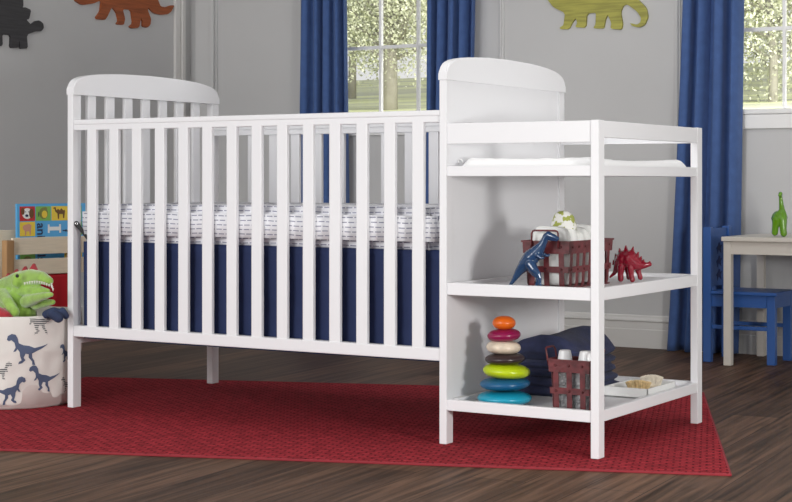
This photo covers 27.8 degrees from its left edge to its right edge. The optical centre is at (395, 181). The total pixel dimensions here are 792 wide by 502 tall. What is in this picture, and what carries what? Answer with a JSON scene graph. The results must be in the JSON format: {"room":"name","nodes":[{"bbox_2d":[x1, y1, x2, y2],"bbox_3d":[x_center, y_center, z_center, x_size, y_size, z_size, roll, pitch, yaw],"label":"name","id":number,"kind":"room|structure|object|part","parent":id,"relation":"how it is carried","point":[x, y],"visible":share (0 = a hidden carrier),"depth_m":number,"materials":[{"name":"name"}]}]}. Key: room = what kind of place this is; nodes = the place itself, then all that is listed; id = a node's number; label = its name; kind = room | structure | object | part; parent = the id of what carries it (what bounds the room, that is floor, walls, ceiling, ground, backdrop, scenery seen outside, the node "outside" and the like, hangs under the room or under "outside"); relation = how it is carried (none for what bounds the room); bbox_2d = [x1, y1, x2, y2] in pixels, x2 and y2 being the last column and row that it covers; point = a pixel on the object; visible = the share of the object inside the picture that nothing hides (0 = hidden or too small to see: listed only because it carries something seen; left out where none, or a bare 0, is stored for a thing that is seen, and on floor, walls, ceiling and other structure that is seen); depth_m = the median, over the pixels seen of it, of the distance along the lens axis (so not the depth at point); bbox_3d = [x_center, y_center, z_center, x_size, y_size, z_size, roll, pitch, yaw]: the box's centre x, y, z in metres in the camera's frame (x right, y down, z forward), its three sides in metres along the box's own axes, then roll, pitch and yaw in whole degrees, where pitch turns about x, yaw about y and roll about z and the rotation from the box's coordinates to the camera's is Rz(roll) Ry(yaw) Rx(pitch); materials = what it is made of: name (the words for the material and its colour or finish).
{"room":"children's room","nodes":[
{"label":"children's room","id":0,"kind":"room"},
{"bbox_2d":[0,0,189,305],"bbox_3d":[-2.517,-0.568,6.226,0.140,2.606,5.270,0,0,31],"label":"wall","id":1,"kind":"structure","parent":0,"point":[35,79],"depth_m":7.60,"materials":[{"name":"grey paint"}]},
{"bbox_2d":[0,0,43,48],"bbox_3d":[-1.807,-0.743,7.241,0.012,0.283,0.592,0,0,31],"label":"cutout","id":2,"kind":"object","parent":1,"relation":"attached to","point":[14,17],"visible":1,"depth_m":7.34,"materials":[{"name":"grey wood"}]},
{"bbox_2d":[81,306,83,323],"bbox_3d":[-2.456,0.667,6.171,0.020,0.136,5.240,0,0,31],"label":"baseboard","id":3,"kind":"structure","parent":1,"relation":"attached to","point":[82,307],"depth_m":7.70,"materials":[{"name":"white paint"}]},
{"bbox_2d":[74,0,173,27],"bbox_3d":[-1.348,-0.881,7.992,0.012,0.221,0.735,0,0,31],"label":"cutout","id":4,"kind":"object","parent":1,"relation":"attached to","point":[138,9],"visible":1,"depth_m":8.03,"materials":[{"name":"orange wood"}]},
{"bbox_2d":[173,0,185,202],"bbox_3d":[-1.128,-0.568,8.340,0.026,2.606,0.072,0,0,31],"label":"trim","id":5,"kind":"structure","parent":1,"relation":"attached to","point":[179,9],"depth_m":8.33,"materials":[{"name":"white paint"}]},
{"bbox_2d":[0,340,791,501],"bbox_3d":[-0.225,0.782,3.302,7.020,0.094,8.070,0,0,31],"label":"floor","id":6,"kind":"structure","parent":0,"point":[749,401],"depth_m":4.11,"materials":[{"name":"brown wood"}]},
{"bbox_2d":[0,230,84,306],"bbox_3d":[-1.383,0.456,5.880,0.137,0.557,0.535,0,0,44],"label":"rack","id":7,"kind":"object","parent":6,"relation":"on","point":[11,246],"visible":0.22,"depth_m":5.90,"materials":[{"name":"brown wood"}]},
{"bbox_3d":[-1.403,0.473,5.786,0.034,0.524,0.032,0,0,44],"label":"corner post","id":8,"kind":"part","parent":7,"relation":"part of","materials":[{"name":"brown wood"}]},
{"bbox_3d":[-1.443,0.456,5.908,0.012,0.557,0.490,0,0,44],"label":"panel","id":9,"kind":"part","parent":7,"relation":"part of","materials":[{"name":"brown wood"}]},
{"bbox_2d":[15,203,84,258],"bbox_3d":[-1.280,0.206,6.012,0.047,0.250,0.355,0,0,44],"label":"picture book","id":10,"kind":"object","parent":7,"relation":"in","point":[47,219],"visible":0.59,"depth_m":5.97,"materials":[{"name":"blue paper"}]},
{"bbox_2d":[0,377,731,475],"bbox_3d":[-0.163,0.732,4.991,2.348,0.007,1.574,0,0,11],"label":"rug","id":11,"kind":"object","parent":6,"relation":"on","point":[392,424],"visible":0.94,"depth_m":4.71,"materials":[{"name":"red carpet"}]},
{"bbox_2d":[0,306,81,409],"bbox_3d":[-1.266,0.577,5.310,0.449,0.302,0.445,0,0,31],"label":"bin","id":12,"kind":"object","parent":11,"relation":"on","point":[33,349],"visible":0.72,"depth_m":5.13,"materials":[{"name":"beige fabric"}]},
{"bbox_2d":[0,307,12,316],"bbox_3d":[-1.271,0.432,5.171,0.075,0.057,0.059,0,0,31],"label":"plush toy","id":13,"kind":"object","parent":12,"relation":"in","point":[3,312],"visible":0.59,"depth_m":5.15,"materials":[{"name":"red fabric"}]},
{"bbox_2d":[0,263,54,316],"bbox_3d":[-1.246,0.390,5.265,0.125,0.244,0.463,0,0,-34],"label":"dinosaur","id":14,"kind":"object","parent":12,"relation":"in","point":[22,293],"visible":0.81,"depth_m":5.20,"materials":[{"name":"green fabric"}]},
{"bbox_2d":[42,307,68,322],"bbox_3d":[-1.087,0.426,5.131,0.079,0.047,0.087,0,0,-28],"label":"plush toy","id":15,"kind":"object","parent":12,"relation":"in","point":[57,315],"visible":1,"depth_m":5.10,"materials":[{"name":"blue fabric"}]},
{"bbox_2d":[67,57,701,458],"bbox_3d":[-0.068,0.183,5.017,1.871,1.092,0.764,0,0,31],"label":"crib","id":16,"kind":"object","parent":11,"relation":"on","point":[489,107],"visible":0.91,"depth_m":4.75,"materials":[{"name":"white paint"}]},
{"bbox_3d":[-1.043,0.223,5.189,0.024,1.011,0.038,0,0,31],"label":"leg","id":17,"kind":"part","parent":16,"relation":"part of","materials":[{"name":"white paint"}]},
{"bbox_2d":[74,221,86,238],"bbox_3d":[-1.016,0.156,5.172,0.050,0.061,0.009,0,0,1],"label":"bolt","id":18,"kind":"object","parent":16,"relation":"attached to","point":[76,223],"visible":1,"depth_m":5.17,"materials":[{"name":"silver metal"}]},
{"bbox_3d":[-0.852,0.494,5.496,0.019,0.058,0.684,0,0,31],"label":"rail","id":19,"kind":"part","parent":16,"relation":"part of","materials":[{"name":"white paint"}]},
{"bbox_3d":[-0.853,-0.323,5.497,0.031,0.081,0.764,0,0,31],"label":"arched panel","id":20,"kind":"part","parent":16,"relation":"part of","materials":[{"name":"white paint"}]},
{"bbox_3d":[-0.664,0.223,5.804,0.025,1.011,0.038,0,0,31],"label":"leg","id":21,"kind":"part","parent":16,"relation":"part of","materials":[{"name":"white paint"}]},
{"bbox_3d":[-0.453,-0.183,4.825,1.363,0.034,0.030,0,0,31],"label":"rail","id":22,"kind":"part","parent":16,"relation":"part of","materials":[{"name":"white paint"}]},
{"bbox_3d":[-0.453,0.481,4.825,1.363,0.036,0.028,0,0,31],"label":"rail","id":23,"kind":"part","parent":16,"relation":"part of","materials":[{"name":"white paint"}]},
{"bbox_2d":[82,202,438,249],"bbox_3d":[-0.266,0.132,5.135,1.355,0.120,0.714,0,0,31],"label":"mattress","id":24,"kind":"object","parent":16,"relation":"in","point":[376,210],"visible":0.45,"depth_m":4.79,"materials":[{"name":"white fabric"}]},
{"bbox_2d":[84,241,438,361],"bbox_3d":[-0.266,0.350,5.135,1.347,0.314,0.686,0,0,31],"label":"skirt","id":25,"kind":"object","parent":16,"relation":"hanging from","point":[376,256],"visible":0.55,"depth_m":4.80,"materials":[{"name":"blue fabric"}]},
{"bbox_3d":[-0.073,-0.183,5.447,1.363,0.034,0.030,0,0,31],"label":"rail","id":26,"kind":"part","parent":16,"relation":"part of","materials":[{"name":"white paint"}]},
{"bbox_3d":[0.140,0.222,4.467,0.023,1.013,0.038,0,0,31],"label":"leg","id":27,"kind":"part","parent":16,"relation":"part of","materials":[{"name":"white paint"}]},
{"bbox_3d":[0.329,-0.324,4.774,0.028,0.079,0.764,0,0,31],"label":"arched panel","id":28,"kind":"part","parent":16,"relation":"part of","materials":[{"name":"white paint"}]},
{"bbox_2d":[477,390,531,404],"bbox_3d":[0.303,0.602,4.462,0.152,0.037,0.152,0,0,31],"label":"ring","id":29,"kind":"object","parent":16,"relation":"on","point":[514,396],"visible":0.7,"depth_m":4.41,"materials":[{"name":"teal plastic"}]},
{"bbox_2d":[480,377,529,390],"bbox_3d":[0.304,0.561,4.462,0.140,0.035,0.140,0,0,31],"label":"ring","id":30,"kind":"object","parent":29,"relation":"on","point":[495,384],"visible":0.88,"depth_m":4.41,"materials":[{"name":"blue plastic"}]},
{"bbox_2d":[483,364,529,378],"bbox_3d":[0.308,0.526,4.462,0.131,0.043,0.132,0,0,31],"label":"ring","id":31,"kind":"object","parent":30,"relation":"on","point":[516,371],"visible":0.89,"depth_m":4.41,"materials":[{"name":"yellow plastic"}]},
{"bbox_2d":[485,353,524,364],"bbox_3d":[0.304,0.493,4.462,0.112,0.033,0.112,0,0,31],"label":"ring","id":32,"kind":"object","parent":31,"relation":"on","point":[495,359],"visible":0.94,"depth_m":4.42,"materials":[{"name":"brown plastic"}]},
{"bbox_2d":[486,341,520,353],"bbox_3d":[0.300,0.461,4.462,0.096,0.038,0.096,0,0,31],"label":"ring","id":33,"kind":"object","parent":32,"relation":"on","point":[510,347],"visible":0.91,"depth_m":4.43,"materials":[{"name":"beige plastic"}]},
{"bbox_2d":[487,329,520,341],"bbox_3d":[0.301,0.427,4.462,0.093,0.036,0.093,0,0,31],"label":"ring","id":34,"kind":"object","parent":33,"relation":"on","point":[497,335],"visible":0.98,"depth_m":4.43,"materials":[{"name":"pink plastic"}]},
{"bbox_2d":[492,316,515,329],"bbox_3d":[0.301,0.393,4.462,0.065,0.039,0.065,0,0,31],"label":"ring","id":35,"kind":"object","parent":34,"relation":"on","point":[500,322],"visible":1,"depth_m":4.44,"materials":[{"name":"orange plastic"}]},
{"bbox_3d":[0.328,0.176,4.775,0.014,0.926,0.692,0,0,31],"label":"solid panel","id":36,"kind":"part","parent":16,"relation":"part of","materials":[{"name":"white paint"}]},
{"bbox_3d":[0.333,-0.134,4.341,0.436,0.058,0.018,0,0,31],"label":"rail","id":37,"kind":"part","parent":16,"relation":"part of","materials":[{"name":"white paint"}]},
{"bbox_2d":[509,231,559,285],"bbox_3d":[0.374,0.212,4.359,0.155,0.157,0.050,0,0,31],"label":"dinosaur","id":38,"kind":"object","parent":16,"relation":"on","point":[528,262],"visible":0.99,"depth_m":4.34,"materials":[{"name":"blue plastic"}]},
{"bbox_3d":[0.516,0.222,5.083,0.023,1.013,0.038,0,0,31],"label":"leg","id":39,"kind":"part","parent":16,"relation":"part of","materials":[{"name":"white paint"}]},
{"bbox_2d":[521,229,613,286],"bbox_3d":[0.485,0.210,4.502,0.148,0.160,0.306,0,0,31],"label":"basket","id":40,"kind":"object","parent":16,"relation":"on","point":[558,247],"visible":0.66,"depth_m":4.39,"materials":[{"name":"red plastic"}]},
{"bbox_3d":[0.407,0.155,4.374,0.085,0.051,0.005,0,0,31],"label":"handle","id":41,"kind":"part","parent":40,"relation":"part of","materials":[{"name":"red paint"}]},
{"bbox_2d":[533,226,570,285],"bbox_3d":[0.428,0.203,4.408,0.116,0.164,0.044,0,0,31],"label":"diaper","id":42,"kind":"object","parent":40,"relation":"in","point":[564,235],"visible":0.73,"depth_m":4.38,"materials":[{"name":"white fabric"}]},
{"bbox_2d":[565,229,577,284],"bbox_3d":[0.451,0.203,4.446,0.116,0.164,0.043,0,0,31],"label":"diaper","id":43,"kind":"object","parent":40,"relation":"in","point":[573,234],"visible":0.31,"depth_m":4.41,"materials":[{"name":"white fabric"}]},
{"bbox_2d":[551,210,576,229],"bbox_3d":[0.465,0.107,4.445,0.071,0.057,0.071,0,0,31],"label":"cloth bundle","id":44,"kind":"object","parent":43,"relation":"on","point":[565,219],"visible":0.92,"depth_m":4.42,"materials":[{"name":"white fabric"}]},
{"bbox_2d":[572,230,583,283],"bbox_3d":[0.474,0.208,4.484,0.116,0.152,0.044,0,0,31],"label":"diaper","id":45,"kind":"object","parent":40,"relation":"in","point":[580,236],"visible":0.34,"depth_m":4.45,"materials":[{"name":"white fabric"}]},
{"bbox_2d":[576,227,590,282],"bbox_3d":[0.497,0.205,4.522,0.116,0.159,0.044,0,0,31],"label":"diaper","id":46,"kind":"object","parent":40,"relation":"in","point":[586,234],"visible":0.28,"depth_m":4.49,"materials":[{"name":"white fabric"}]},
{"bbox_2d":[576,223,590,281],"bbox_3d":[0.520,0.201,4.560,0.116,0.167,0.044,0,0,31],"label":"diaper","id":47,"kind":"object","parent":40,"relation":"in","point":[586,226],"visible":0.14,"depth_m":4.53,"materials":[{"name":"white fabric"}]},
{"bbox_2d":[517,371,618,396],"bbox_3d":[0.497,0.593,4.747,0.261,0.054,0.309,0,0,31],"label":"folded towel","id":48,"kind":"object","parent":16,"relation":"on","point":[539,386],"visible":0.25,"depth_m":4.63,"materials":[{"name":"blue fabric"}]},
{"bbox_2d":[519,353,615,377],"bbox_3d":[0.493,0.540,4.747,0.245,0.050,0.302,0,0,31],"label":"folded towel","id":49,"kind":"object","parent":48,"relation":"on","point":[538,368],"visible":0.24,"depth_m":4.64,"materials":[{"name":"blue fabric"}]},
{"bbox_2d":[517,326,614,359],"bbox_3d":[0.490,0.473,4.747,0.246,0.085,0.299,0,0,31],"label":"folded towel","id":50,"kind":"object","parent":49,"relation":"on","point":[575,339],"visible":0.56,"depth_m":4.63,"materials":[{"name":"blue fabric"}]},
{"bbox_2d":[458,157,685,166],"bbox_3d":[0.531,-0.048,4.650,0.414,0.039,0.710,0,0,31],"label":"changing pad","id":51,"kind":"object","parent":16,"relation":"on","point":[583,160],"visible":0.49,"depth_m":4.40,"materials":[{"name":"white plastic"}]},
{"bbox_2d":[447,376,696,422],"bbox_3d":[0.533,0.620,4.649,0.458,0.030,0.754,0,0,31],"label":"shelf","id":52,"kind":"object","parent":16,"relation":"attached to","point":[464,399],"depth_m":4.42,"materials":[{"name":"white paint"}]},
{"bbox_2d":[447,271,696,300],"bbox_3d":[0.533,0.297,4.649,0.458,0.034,0.754,0,0,31],"label":"shelf","id":53,"kind":"object","parent":16,"relation":"attached to","point":[479,284],"depth_m":4.43,"materials":[{"name":"white paint"}]},
{"bbox_2d":[447,165,696,176],"bbox_3d":[0.533,-0.030,4.649,0.458,0.028,0.754,0,0,31],"label":"shelf","id":54,"kind":"object","parent":16,"relation":"on","point":[452,170],"depth_m":4.37,"materials":[{"name":"white paint"}]},
{"bbox_2d":[545,345,604,409],"bbox_3d":[0.488,0.534,4.348,0.156,0.172,0.096,0,0,31],"label":"basket","id":55,"kind":"object","parent":16,"relation":"on","point":[555,365],"visible":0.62,"depth_m":4.31,"materials":[{"name":"red"}]},
{"bbox_3d":[0.425,0.474,4.380,0.015,0.051,0.061,0,0,31],"label":"handle","id":56,"kind":"part","parent":55,"relation":"part of","materials":[{"name":"red paint"}]},
{"bbox_2d":[558,349,574,408],"bbox_3d":[0.461,0.537,4.365,0.059,0.158,0.059,0,0,31],"label":"baby bottle","id":57,"kind":"object","parent":55,"relation":"in","point":[565,354],"visible":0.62,"depth_m":4.34,"materials":[{"name":"white plastic"}]},
{"bbox_2d":[575,351,590,409],"bbox_3d":[0.513,0.537,4.334,0.059,0.158,0.059,0,0,31],"label":"baby bottle","id":58,"kind":"object","parent":55,"relation":"in","point":[583,355],"visible":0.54,"depth_m":4.32,"materials":[{"name":"white plastic"}]},
{"bbox_3d":[0.532,0.282,4.227,0.023,0.893,0.038,0,0,31],"label":"leg","id":59,"kind":"part","parent":16,"relation":"part of","materials":[{"name":"white paint"}]},
{"bbox_3d":[0.716,-0.140,4.969,0.436,0.046,0.018,0,0,31],"label":"rail","id":60,"kind":"part","parent":16,"relation":"part of","materials":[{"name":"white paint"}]},
{"bbox_2d":[609,245,651,281],"bbox_3d":[0.681,0.237,4.647,0.127,0.106,0.055,0,0,14],"label":"dinosaur","id":61,"kind":"object","parent":16,"relation":"on","point":[627,260],"visible":1,"depth_m":4.63,"materials":[{"name":"red plastic"}]},
{"bbox_2d":[604,378,674,398],"bbox_3d":[0.714,0.605,4.687,0.138,0.030,0.212,0,0,31],"label":"tray","id":62,"kind":"object","parent":16,"relation":"on","point":[619,389],"visible":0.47,"depth_m":4.61,"materials":[{"name":"white plastic"}]},
{"bbox_2d":[625,380,650,388],"bbox_3d":[0.688,0.590,4.632,0.104,0.038,0.058,0,0,31],"label":"brush","id":63,"kind":"object","parent":62,"relation":"in","point":[641,384],"visible":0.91,"depth_m":4.61,"materials":[{"name":"beige wood"}]},
{"bbox_2d":[640,375,663,387],"bbox_3d":[0.738,0.587,4.705,0.099,0.041,0.052,0,0,-15],"label":"brush","id":64,"kind":"object","parent":62,"relation":"in","point":[656,380],"visible":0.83,"depth_m":4.69,"materials":[{"name":"beige wood"}]},
{"bbox_3d":[0.721,-0.141,4.535,0.019,0.044,0.684,0,0,31],"label":"rail","id":65,"kind":"part","parent":16,"relation":"part of","materials":[{"name":"white paint"}]},
{"bbox_3d":[0.909,0.282,4.843,0.023,0.893,0.038,0,0,31],"label":"leg","id":66,"kind":"part","parent":16,"relation":"part of","materials":[{"name":"white paint"}]},
{"bbox_2d":[703,226,791,365],"bbox_3d":[1.451,0.459,6.569,0.310,0.551,0.256,0,0,31],"label":"child chair","id":67,"kind":"object","parent":6,"relation":"on","point":[771,299],"visible":0.83,"depth_m":6.53,"materials":[{"name":"blue paint"}]},
{"bbox_3d":[1.276,0.459,6.548,0.034,0.551,0.030,0,0,31],"label":"post","id":68,"kind":"part","parent":67,"relation":"part of","materials":[{"name":"blue paint"}]},
{"bbox_3d":[1.333,0.310,6.642,0.016,0.238,0.190,0,0,31],"label":"backrest","id":69,"kind":"part","parent":67,"relation":"part of","materials":[{"name":"blue paint"}]},
{"bbox_3d":[1.391,0.459,6.735,0.034,0.551,0.030,0,0,31],"label":"post","id":70,"kind":"part","parent":67,"relation":"part of","materials":[{"name":"blue paint"}]},
{"bbox_3d":[1.460,0.482,6.563,0.263,0.050,0.228,0,0,31],"label":"seat frame","id":71,"kind":"part","parent":67,"relation":"part of","materials":[{"name":"blue paint"}]},
{"bbox_3d":[1.466,0.450,6.559,0.275,0.014,0.256,0,0,31],"label":"seat","id":72,"kind":"part","parent":67,"relation":"part of","materials":[{"name":"blue paint"}]},
{"bbox_3d":[1.508,0.596,6.420,0.034,0.278,0.030,0,0,31],"label":"leg","id":73,"kind":"part","parent":67,"relation":"part of","materials":[{"name":"blue paint"}]},
{"bbox_3d":[1.614,0.596,6.593,0.034,0.278,0.030,0,0,31],"label":"leg","id":74,"kind":"part","parent":67,"relation":"part of","materials":[{"name":"blue paint"}]},
{"bbox_2d":[721,234,791,365],"bbox_3d":[1.708,0.477,6.422,0.675,0.516,0.460,0,0,31],"label":"table","id":75,"kind":"object","parent":6,"relation":"on","point":[761,245],"visible":0.97,"depth_m":6.40,"materials":[{"name":"beige paint"}]},
{"bbox_3d":[1.332,0.486,6.416,0.031,0.498,0.034,0,0,31],"label":"leg","id":76,"kind":"part","parent":75,"relation":"part of","materials":[{"name":"beige paint"}]},
{"bbox_3d":[1.542,0.486,6.760,0.031,0.498,0.034,0,0,31],"label":"leg","id":77,"kind":"part","parent":75,"relation":"part of","materials":[{"name":"beige paint"}]},
{"bbox_2d":[771,192,787,236],"bbox_3d":[1.534,0.129,6.405,0.064,0.180,0.099,0,0,10],"label":"dinosaur","id":78,"kind":"object","parent":75,"relation":"on","point":[779,218],"visible":1,"depth_m":6.37,"materials":[{"name":"green plastic"}]},
{"bbox_2d":[190,0,791,321],"bbox_3d":[1.607,-0.568,6.876,6.420,2.606,0.140,0,0,31],"label":"wall","id":79,"kind":"structure","parent":0,"point":[627,74],"depth_m":7.23,"materials":[{"name":"grey paint"}]},
{"bbox_2d":[195,0,217,201],"bbox_3d":[-0.993,-0.640,8.365,0.135,2.462,0.030,0,0,31],"label":"trim","id":80,"kind":"structure","parent":79,"relation":"attached to","point":[206,11],"depth_m":8.36,"materials":[{"name":"grey paint"}]},
{"bbox_2d":[299,0,300,113],"bbox_3d":[-0.479,-0.640,8.059,0.025,2.462,0.016,0,0,31],"label":"trim","id":81,"kind":"structure","parent":79,"relation":"attached to","point":[299,0],"depth_m":8.05,"materials":[{"name":"grey paint"}]},
{"bbox_2d":[300,0,349,202],"bbox_3d":[-0.354,-0.396,7.905,0.298,2.250,0.086,0,0,31],"label":"curtain","id":82,"kind":"object","parent":79,"relation":"hanging from","point":[324,45],"visible":0.37,"depth_m":7.89,"materials":[{"name":"blue fabric"}]},
{"bbox_2d":[348,0,426,135],"bbox_3d":[-0.028,-0.799,7.835,0.970,1.144,0.117,0,0,31],"label":"window","id":83,"kind":"structure","parent":79,"relation":"in","point":[418,45],"depth_m":7.82,"materials":[{"name":"white paint"}]},
{"bbox_3d":[-0.051,-0.258,7.797,0.950,0.061,0.015,0,0,31],"label":"casing","id":84,"kind":"part","parent":83,"relation":"part of","materials":[{"name":"white paint"}]},
{"bbox_2d":[426,0,474,203],"bbox_3d":[0.253,-0.396,7.533,0.274,2.250,0.092,0,0,31],"label":"curtain","id":85,"kind":"object","parent":79,"relation":"hanging from","point":[450,23],"visible":0.24,"depth_m":7.54,"materials":[{"name":"blue fabric"}]},
{"bbox_2d":[499,0,503,58],"bbox_3d":[0.491,-0.640,7.466,0.024,2.462,0.016,0,0,31],"label":"trim","id":86,"kind":"structure","parent":79,"relation":"attached to","point":[501,2],"depth_m":7.46,"materials":[{"name":"grey paint"}]},
{"bbox_2d":[548,0,648,29],"bbox_3d":[0.868,-0.877,7.238,0.582,0.394,0.012,0,0,31],"label":"cutout","id":87,"kind":"object","parent":79,"relation":"attached to","point":[578,10],"visible":1,"depth_m":7.21,"materials":[{"name":"green wood"}]},
{"bbox_2d":[564,311,782,355],"bbox_3d":[1.607,0.663,6.780,6.320,0.144,0.024,0,0,31],"label":"baseboard","id":88,"kind":"structure","parent":79,"relation":"attached to","point":[623,330],"depth_m":7.09,"materials":[{"name":"white paint"}]},
{"bbox_2d":[675,0,680,183],"bbox_3d":[1.232,-0.640,7.014,0.027,2.462,0.016,0,0,31],"label":"trim","id":89,"kind":"structure","parent":79,"relation":"attached to","point":[677,2],"depth_m":7.01,"materials":[{"name":"grey paint"}]},
{"bbox_2d":[667,0,743,353],"bbox_3d":[1.327,-0.395,6.880,0.330,2.252,0.092,0,0,31],"label":"curtain","id":90,"kind":"object","parent":79,"relation":"hanging from","point":[712,36],"visible":0.71,"depth_m":6.86,"materials":[{"name":"blue fabric"}]},
{"bbox_2d":[743,0,791,128],"bbox_3d":[1.683,-0.799,6.790,0.860,1.144,0.117,0,0,31],"label":"window","id":91,"kind":"structure","parent":79,"relation":"in","point":[766,118],"depth_m":6.83,"materials":[{"name":"white paint"}]},
{"bbox_3d":[1.671,-0.300,6.769,0.860,0.022,0.067,0,0,31],"label":"sill","id":92,"kind":"part","parent":91,"relation":"part of","materials":[{"name":"white paint"}]},
{"bbox_3d":[1.660,-0.258,6.752,0.840,0.061,0.015,0,0,31],"label":"casing","id":93,"kind":"part","parent":91,"relation":"part of","materials":[{"name":"white paint"}]},
{"label":"outside","id":94,"kind":"structure","parent":0,"visible":0},
{"bbox_2d":[348,61,791,111],"bbox_3d":[6.423,-2.651,40.448,64.000,4.993,56.000,0,0,31],"label":"lawn","id":95,"kind":"structure","parent":94,"point":[367,100],"depth_m":31.37,"materials":[{"name":"plant"}]},
{"bbox_2d":[347,0,426,109],"bbox_3d":[0.028,-2.828,19.669,4.433,4.330,3.718,0,0,31],"label":"tree","id":96,"kind":"object","parent":95,"relation":"on","point":[396,14],"visible":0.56,"depth_m":19.73,"materials":[{"name":"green plant"}]},
{"bbox_2d":[347,0,426,98],"bbox_3d":[-0.712,-4.589,32.950,5.270,5.715,6.073,0,0,42],"label":"tree","id":97,"kind":"object","parent":95,"relation":"on","point":[351,85],"visible":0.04,"depth_m":33.13,"materials":[{"name":"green plant"}]},
{"bbox_2d":[743,0,791,101],"bbox_3d":[3.955,-2.701,16.933,4.459,4.664,4.293,0,0,-33],"label":"tree","id":98,"kind":"object","parent":95,"relation":"on","point":[774,53],"visible":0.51,"depth_m":16.73,"materials":[{"name":"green plant"}]},
{"bbox_2d":[744,0,790,76],"bbox_3d":[5.535,-5.407,27.157,7.813,8.166,7.582,0,0,-4],"label":"tree","id":99,"kind":"object","parent":95,"relation":"on","point":[745,19],"visible":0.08,"depth_m":26.90,"materials":[{"name":"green plant"}]}
]}

